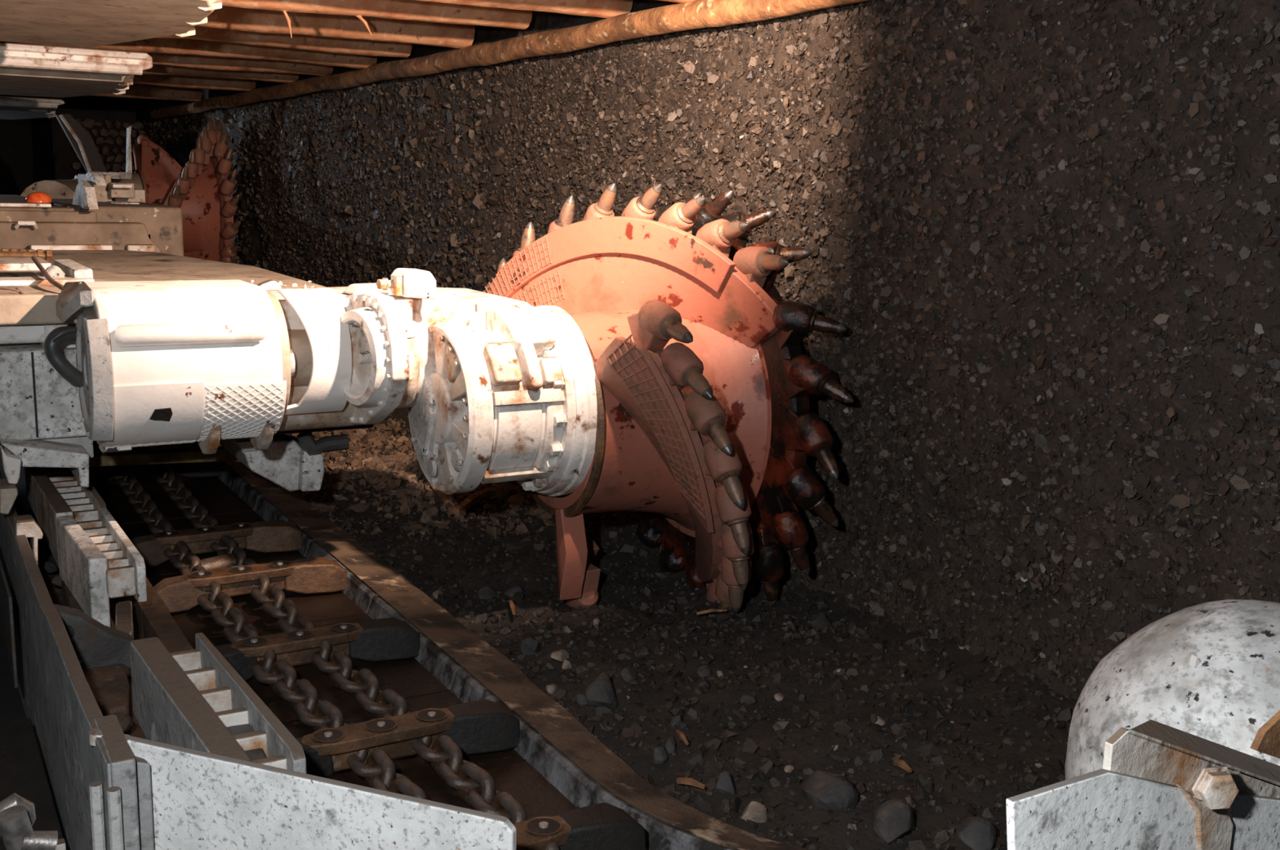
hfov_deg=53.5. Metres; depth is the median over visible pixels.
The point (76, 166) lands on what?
stone
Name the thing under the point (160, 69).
roof timber
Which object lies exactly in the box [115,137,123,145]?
stone
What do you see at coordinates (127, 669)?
lump
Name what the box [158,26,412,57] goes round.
roof timber
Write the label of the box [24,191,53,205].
lamp
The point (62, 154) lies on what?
backing
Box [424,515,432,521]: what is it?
rock
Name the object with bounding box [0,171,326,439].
body
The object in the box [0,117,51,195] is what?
wall
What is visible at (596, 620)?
rock
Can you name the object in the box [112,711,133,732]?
lump
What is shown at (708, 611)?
fragment
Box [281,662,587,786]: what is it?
pan
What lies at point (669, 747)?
rock
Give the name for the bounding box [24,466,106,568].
rack
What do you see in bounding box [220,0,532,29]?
roof timber
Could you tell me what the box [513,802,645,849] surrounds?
bar
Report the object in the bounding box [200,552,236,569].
bushing
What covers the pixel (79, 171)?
stone
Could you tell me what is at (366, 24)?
wood splinter
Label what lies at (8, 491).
plate
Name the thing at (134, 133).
stone
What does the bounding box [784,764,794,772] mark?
rock
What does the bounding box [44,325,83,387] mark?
hose
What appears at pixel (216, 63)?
roof timber
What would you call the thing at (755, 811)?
rock
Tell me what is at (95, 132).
stone
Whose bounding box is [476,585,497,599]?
rock
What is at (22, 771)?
ledge
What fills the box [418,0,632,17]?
roof timber
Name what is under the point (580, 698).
rock
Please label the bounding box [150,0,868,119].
pole
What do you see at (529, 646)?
rock
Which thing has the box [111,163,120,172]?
stone
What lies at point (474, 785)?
chain
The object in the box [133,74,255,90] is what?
roof timber
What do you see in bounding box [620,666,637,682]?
rock
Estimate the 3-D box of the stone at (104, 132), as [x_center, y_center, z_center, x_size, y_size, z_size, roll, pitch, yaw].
[-6.748,-3.692,16.037,0.076,0.107,0.125,11,14,41]
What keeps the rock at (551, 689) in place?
on the floor at (980, 731)
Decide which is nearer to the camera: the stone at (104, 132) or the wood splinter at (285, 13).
the wood splinter at (285, 13)
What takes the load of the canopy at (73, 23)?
attached to the roof timber at (409, 10)
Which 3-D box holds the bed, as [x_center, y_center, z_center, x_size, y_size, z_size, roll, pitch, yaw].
[-1.634,0.861,3.872,0.330,0.330,3.300,-5,12,-30]
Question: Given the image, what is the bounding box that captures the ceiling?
[0,94,155,105]
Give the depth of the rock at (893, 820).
3.10 m
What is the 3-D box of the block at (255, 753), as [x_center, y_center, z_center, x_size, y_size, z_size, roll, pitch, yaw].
[-0.875,0.790,2.761,0.133,0.200,0.244,-5,12,-30]
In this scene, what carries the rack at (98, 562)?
on the bed
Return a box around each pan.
[40,441,221,483]
[54,460,300,524]
[93,440,154,450]
[119,494,355,577]
[120,538,423,640]
[141,592,512,722]
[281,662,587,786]
[417,731,808,849]
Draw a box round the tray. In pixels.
[273,424,373,435]
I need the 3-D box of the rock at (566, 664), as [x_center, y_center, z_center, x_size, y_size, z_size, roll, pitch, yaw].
[-0.240,0.780,4.133,0.036,0.040,0.035,-5,12,-30]
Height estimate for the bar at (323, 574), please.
0.118 m
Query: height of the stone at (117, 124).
0.108 m
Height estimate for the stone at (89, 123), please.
0.125 m
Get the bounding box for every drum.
[133,118,240,263]
[483,182,853,613]
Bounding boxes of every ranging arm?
[20,125,142,199]
[55,267,597,496]
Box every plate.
[0,471,154,849]
[0,479,17,514]
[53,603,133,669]
[82,663,131,735]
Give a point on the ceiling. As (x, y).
(95, 100)
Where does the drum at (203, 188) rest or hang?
attached to the ranging arm at (55, 188)
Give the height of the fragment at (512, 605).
0.025 m
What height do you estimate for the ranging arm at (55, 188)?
1.057 m
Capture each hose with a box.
[31,255,63,290]
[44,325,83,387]
[50,327,76,342]
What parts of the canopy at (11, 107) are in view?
underside plate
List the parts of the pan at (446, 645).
deck plate, toe plate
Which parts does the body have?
handle, deck plate, step rail, step rail, step rail, plate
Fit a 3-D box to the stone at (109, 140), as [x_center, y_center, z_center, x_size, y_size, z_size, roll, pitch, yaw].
[-6.710,-3.589,16.072,0.110,0.091,0.101,5,11,18]
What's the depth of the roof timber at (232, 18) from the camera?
6.68 m
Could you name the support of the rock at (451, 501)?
on the floor at (980, 731)
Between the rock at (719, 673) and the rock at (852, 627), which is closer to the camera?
the rock at (719, 673)
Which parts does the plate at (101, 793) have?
outer strip, pin bracket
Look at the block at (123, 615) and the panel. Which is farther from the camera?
the block at (123, 615)
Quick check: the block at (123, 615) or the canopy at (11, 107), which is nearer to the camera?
the block at (123, 615)
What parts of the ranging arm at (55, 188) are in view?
cowl blade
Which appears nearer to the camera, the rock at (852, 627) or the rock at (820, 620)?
the rock at (852, 627)
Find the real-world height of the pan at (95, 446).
0.430 m
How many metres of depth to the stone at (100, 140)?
16.02 m
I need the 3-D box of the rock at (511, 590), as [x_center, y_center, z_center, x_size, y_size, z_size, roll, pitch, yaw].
[-0.492,0.655,4.995,0.085,0.058,0.070,-5,12,-30]
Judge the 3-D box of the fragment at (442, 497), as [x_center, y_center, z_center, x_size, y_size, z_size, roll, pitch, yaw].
[-0.953,0.348,6.124,0.050,0.065,0.593,-2,11,-18]
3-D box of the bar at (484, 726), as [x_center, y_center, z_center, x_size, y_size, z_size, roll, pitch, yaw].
[-0.630,0.805,3.220,0.672,0.118,0.133,-5,12,-30]
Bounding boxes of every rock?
[382,487,390,492]
[400,525,410,530]
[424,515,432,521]
[431,590,443,598]
[443,499,455,510]
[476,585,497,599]
[503,583,525,596]
[520,637,539,655]
[546,684,558,694]
[551,649,568,661]
[561,659,572,669]
[575,693,586,706]
[584,671,617,709]
[592,617,599,625]
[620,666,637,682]
[637,646,651,656]
[652,746,668,764]
[659,627,669,637]
[663,737,675,753]
[670,714,682,726]
[697,664,711,676]
[714,772,736,795]
[716,670,724,676]
[739,693,756,704]
[741,800,768,822]
[773,693,783,701]
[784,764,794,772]
[798,693,805,701]
[800,769,858,813]
[810,611,830,629]
[848,622,857,634]
[871,798,914,844]
[875,715,885,725]
[955,816,995,849]
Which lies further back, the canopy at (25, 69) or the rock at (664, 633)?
the canopy at (25, 69)
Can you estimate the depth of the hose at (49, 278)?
4.48 m
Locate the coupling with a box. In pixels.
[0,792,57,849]
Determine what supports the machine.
on the pan
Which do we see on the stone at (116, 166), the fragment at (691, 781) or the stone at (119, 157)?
the stone at (119, 157)
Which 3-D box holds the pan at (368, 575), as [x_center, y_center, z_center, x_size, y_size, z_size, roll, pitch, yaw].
[-1.349,0.686,4.569,0.945,0.430,0.742,-5,12,-30]
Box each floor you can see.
[0,451,39,722]
[286,407,1077,849]
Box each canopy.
[0,0,222,47]
[0,42,152,97]
[0,95,64,119]
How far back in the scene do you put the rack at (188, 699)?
2.89 m
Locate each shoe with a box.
[0,435,93,487]
[219,424,373,491]
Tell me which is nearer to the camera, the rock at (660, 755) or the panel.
the panel
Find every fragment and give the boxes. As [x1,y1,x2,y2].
[430,483,453,511]
[451,487,490,515]
[508,600,515,614]
[675,728,688,744]
[676,777,705,788]
[696,608,726,614]
[893,759,912,772]
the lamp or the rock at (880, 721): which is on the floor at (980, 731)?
the rock at (880, 721)
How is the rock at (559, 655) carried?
on the gravel
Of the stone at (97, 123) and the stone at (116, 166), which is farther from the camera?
the stone at (116, 166)
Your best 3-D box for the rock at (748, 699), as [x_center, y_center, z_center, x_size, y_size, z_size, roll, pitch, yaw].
[0.327,0.837,3.878,0.054,0.036,0.042,0,11,-8]
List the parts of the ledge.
ledge edge strip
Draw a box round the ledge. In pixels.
[0,717,66,849]
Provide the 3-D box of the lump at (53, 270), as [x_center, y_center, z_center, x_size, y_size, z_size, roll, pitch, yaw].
[-2.156,-0.554,4.679,0.094,0.070,0.054,0,11,-8]
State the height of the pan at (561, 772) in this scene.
0.430 m
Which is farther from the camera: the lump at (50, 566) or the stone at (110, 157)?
the stone at (110, 157)
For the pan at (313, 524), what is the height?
0.430 m
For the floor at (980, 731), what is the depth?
3.89 m
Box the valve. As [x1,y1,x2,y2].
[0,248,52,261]
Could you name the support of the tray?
on the shoe at (292, 463)
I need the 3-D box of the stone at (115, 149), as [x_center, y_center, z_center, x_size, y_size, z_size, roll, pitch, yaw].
[-6.675,-3.489,16.147,0.067,0.085,0.087,0,11,-11]
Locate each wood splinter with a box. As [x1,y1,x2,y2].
[283,10,292,37]
[355,15,364,22]
[360,17,372,35]
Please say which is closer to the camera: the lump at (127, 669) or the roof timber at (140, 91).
the lump at (127, 669)
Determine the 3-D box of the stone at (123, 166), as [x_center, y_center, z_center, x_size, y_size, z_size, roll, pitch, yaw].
[-6.593,-3.310,16.274,0.098,0.098,0.114,0,11,-10]
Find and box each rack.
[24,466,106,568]
[56,507,146,626]
[129,632,306,773]
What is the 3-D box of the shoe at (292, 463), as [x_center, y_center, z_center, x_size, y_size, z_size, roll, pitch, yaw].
[-1.408,0.043,5.125,0.526,0.375,0.630,-5,12,-30]
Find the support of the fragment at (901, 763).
on the gravel
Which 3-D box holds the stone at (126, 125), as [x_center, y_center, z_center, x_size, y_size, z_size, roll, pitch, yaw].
[-6.532,-3.816,16.202,0.091,0.087,0.092,8,12,30]
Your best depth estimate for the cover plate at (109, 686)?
3.38 m
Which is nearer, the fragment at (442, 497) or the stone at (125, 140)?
the fragment at (442, 497)
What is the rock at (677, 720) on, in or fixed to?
on the floor at (980, 731)
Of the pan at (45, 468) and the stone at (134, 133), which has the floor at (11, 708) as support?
the pan at (45, 468)
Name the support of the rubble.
on the floor at (980, 731)
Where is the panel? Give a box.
[88,726,515,849]
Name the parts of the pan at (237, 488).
deck plate, toe plate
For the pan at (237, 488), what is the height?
0.430 m
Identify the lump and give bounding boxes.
[41,560,57,573]
[42,265,66,276]
[52,575,61,586]
[111,664,130,677]
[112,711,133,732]
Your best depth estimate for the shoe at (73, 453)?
4.25 m
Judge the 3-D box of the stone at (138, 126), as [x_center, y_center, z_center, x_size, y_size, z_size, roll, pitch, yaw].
[-6.409,-3.813,16.208,0.115,0.115,0.114,5,11,19]
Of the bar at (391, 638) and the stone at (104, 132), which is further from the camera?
the stone at (104, 132)
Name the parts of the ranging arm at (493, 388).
motor, tread plate, casing, casing, plate, plate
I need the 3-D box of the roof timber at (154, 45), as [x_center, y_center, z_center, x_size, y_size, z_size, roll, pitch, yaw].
[-2.818,-2.386,7.881,2.400,0.194,0.185,-5,12,-30]
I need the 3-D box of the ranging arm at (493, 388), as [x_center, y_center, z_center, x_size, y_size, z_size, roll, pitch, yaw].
[-1.088,-0.136,4.398,1.675,0.822,0.937,-3,12,-23]
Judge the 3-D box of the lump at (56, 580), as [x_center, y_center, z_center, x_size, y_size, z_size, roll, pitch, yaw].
[-1.951,0.532,4.292,0.044,0.049,0.052,5,11,16]
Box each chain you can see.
[95,448,426,799]
[131,445,559,849]
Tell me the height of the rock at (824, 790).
0.104 m
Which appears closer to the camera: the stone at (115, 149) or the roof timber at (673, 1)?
the roof timber at (673, 1)
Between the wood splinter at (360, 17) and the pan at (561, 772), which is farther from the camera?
the wood splinter at (360, 17)
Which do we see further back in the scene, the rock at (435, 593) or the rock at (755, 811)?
the rock at (435, 593)
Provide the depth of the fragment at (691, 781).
3.34 m
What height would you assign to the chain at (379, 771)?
0.091 m
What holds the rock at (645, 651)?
on the floor at (980, 731)
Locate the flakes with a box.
[250,280,314,288]
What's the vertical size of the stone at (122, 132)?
0.097 m
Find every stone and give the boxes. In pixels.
[72,162,82,169]
[75,118,83,126]
[76,170,86,174]
[81,118,95,128]
[90,128,97,137]
[94,121,102,126]
[94,137,105,144]
[99,128,109,136]
[101,145,109,155]
[104,120,111,128]
[104,162,110,170]
[105,137,115,144]
[106,155,115,161]
[109,128,119,137]
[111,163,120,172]
[112,146,118,153]
[114,120,121,128]
[114,154,125,162]
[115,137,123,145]
[120,129,126,137]
[120,146,126,153]
[120,162,125,170]
[122,122,132,128]
[124,137,132,146]
[131,121,143,130]
[131,129,137,137]
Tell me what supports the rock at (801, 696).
on the floor at (980, 731)
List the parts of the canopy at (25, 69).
underside plate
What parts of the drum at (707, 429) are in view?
wear plate, wear plate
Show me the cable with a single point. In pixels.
(1, 288)
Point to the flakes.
(251, 281)
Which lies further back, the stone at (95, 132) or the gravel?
the stone at (95, 132)
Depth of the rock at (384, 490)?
6.19 m
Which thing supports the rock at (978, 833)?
on the floor at (980, 731)
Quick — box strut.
[55,113,106,173]
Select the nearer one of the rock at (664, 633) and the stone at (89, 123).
the rock at (664, 633)
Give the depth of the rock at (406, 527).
5.51 m
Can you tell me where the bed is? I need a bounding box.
[26,525,146,738]
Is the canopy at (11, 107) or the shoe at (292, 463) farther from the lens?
the canopy at (11, 107)
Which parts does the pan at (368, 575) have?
deck plate, toe plate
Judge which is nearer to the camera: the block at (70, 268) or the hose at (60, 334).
the hose at (60, 334)
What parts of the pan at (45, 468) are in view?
deck plate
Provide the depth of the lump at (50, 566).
4.45 m
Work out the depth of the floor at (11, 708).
4.49 m
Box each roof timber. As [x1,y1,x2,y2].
[0,40,333,75]
[9,37,377,68]
[91,83,201,102]
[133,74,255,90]
[142,64,298,83]
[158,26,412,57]
[195,5,475,48]
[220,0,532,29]
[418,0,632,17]
[659,0,692,3]
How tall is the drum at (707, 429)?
1.674 m
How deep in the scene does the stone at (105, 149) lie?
16.05 m
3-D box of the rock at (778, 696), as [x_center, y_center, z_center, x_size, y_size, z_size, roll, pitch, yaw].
[0.428,0.839,3.920,0.030,0.022,0.031,2,11,1]
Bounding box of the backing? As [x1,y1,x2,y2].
[48,102,137,179]
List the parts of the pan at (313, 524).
deck plate, toe plate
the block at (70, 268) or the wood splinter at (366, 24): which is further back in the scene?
the wood splinter at (366, 24)
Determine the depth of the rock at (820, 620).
4.52 m
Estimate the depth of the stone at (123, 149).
16.19 m
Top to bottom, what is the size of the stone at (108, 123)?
0.108 m
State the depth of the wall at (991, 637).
3.95 m
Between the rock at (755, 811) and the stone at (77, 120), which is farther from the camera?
the stone at (77, 120)
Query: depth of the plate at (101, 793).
3.04 m
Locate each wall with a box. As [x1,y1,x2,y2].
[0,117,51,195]
[125,0,1279,700]
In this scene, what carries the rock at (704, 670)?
on the gravel
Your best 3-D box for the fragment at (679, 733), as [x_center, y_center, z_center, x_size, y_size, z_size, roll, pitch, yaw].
[0.120,0.872,3.559,0.016,0.020,0.075,-3,12,-22]
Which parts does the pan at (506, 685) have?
deck plate, toe plate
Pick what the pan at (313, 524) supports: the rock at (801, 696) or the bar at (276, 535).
the bar at (276, 535)
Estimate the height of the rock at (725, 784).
0.076 m
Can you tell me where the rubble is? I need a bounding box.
[287,410,616,548]
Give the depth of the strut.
11.39 m
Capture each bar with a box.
[130,520,302,567]
[153,556,346,613]
[215,617,420,680]
[295,699,519,777]
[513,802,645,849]
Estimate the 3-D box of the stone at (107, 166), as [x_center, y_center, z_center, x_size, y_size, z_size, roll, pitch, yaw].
[-6.758,-3.278,16.109,0.080,0.102,0.105,-5,12,-30]
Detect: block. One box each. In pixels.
[53,258,93,278]
[115,600,133,675]
[226,723,266,760]
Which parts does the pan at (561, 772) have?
deck plate, toe plate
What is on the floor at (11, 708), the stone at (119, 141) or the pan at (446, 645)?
the pan at (446, 645)
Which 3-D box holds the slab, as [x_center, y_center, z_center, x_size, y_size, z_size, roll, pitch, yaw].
[-1.779,0.580,4.073,0.118,0.080,0.564,-5,12,-30]
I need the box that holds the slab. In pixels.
[61,579,111,627]
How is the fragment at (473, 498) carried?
on the floor at (980, 731)
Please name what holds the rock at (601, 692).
on the floor at (980, 731)
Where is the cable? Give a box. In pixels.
[0,287,22,293]
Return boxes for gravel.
[295,427,1071,849]

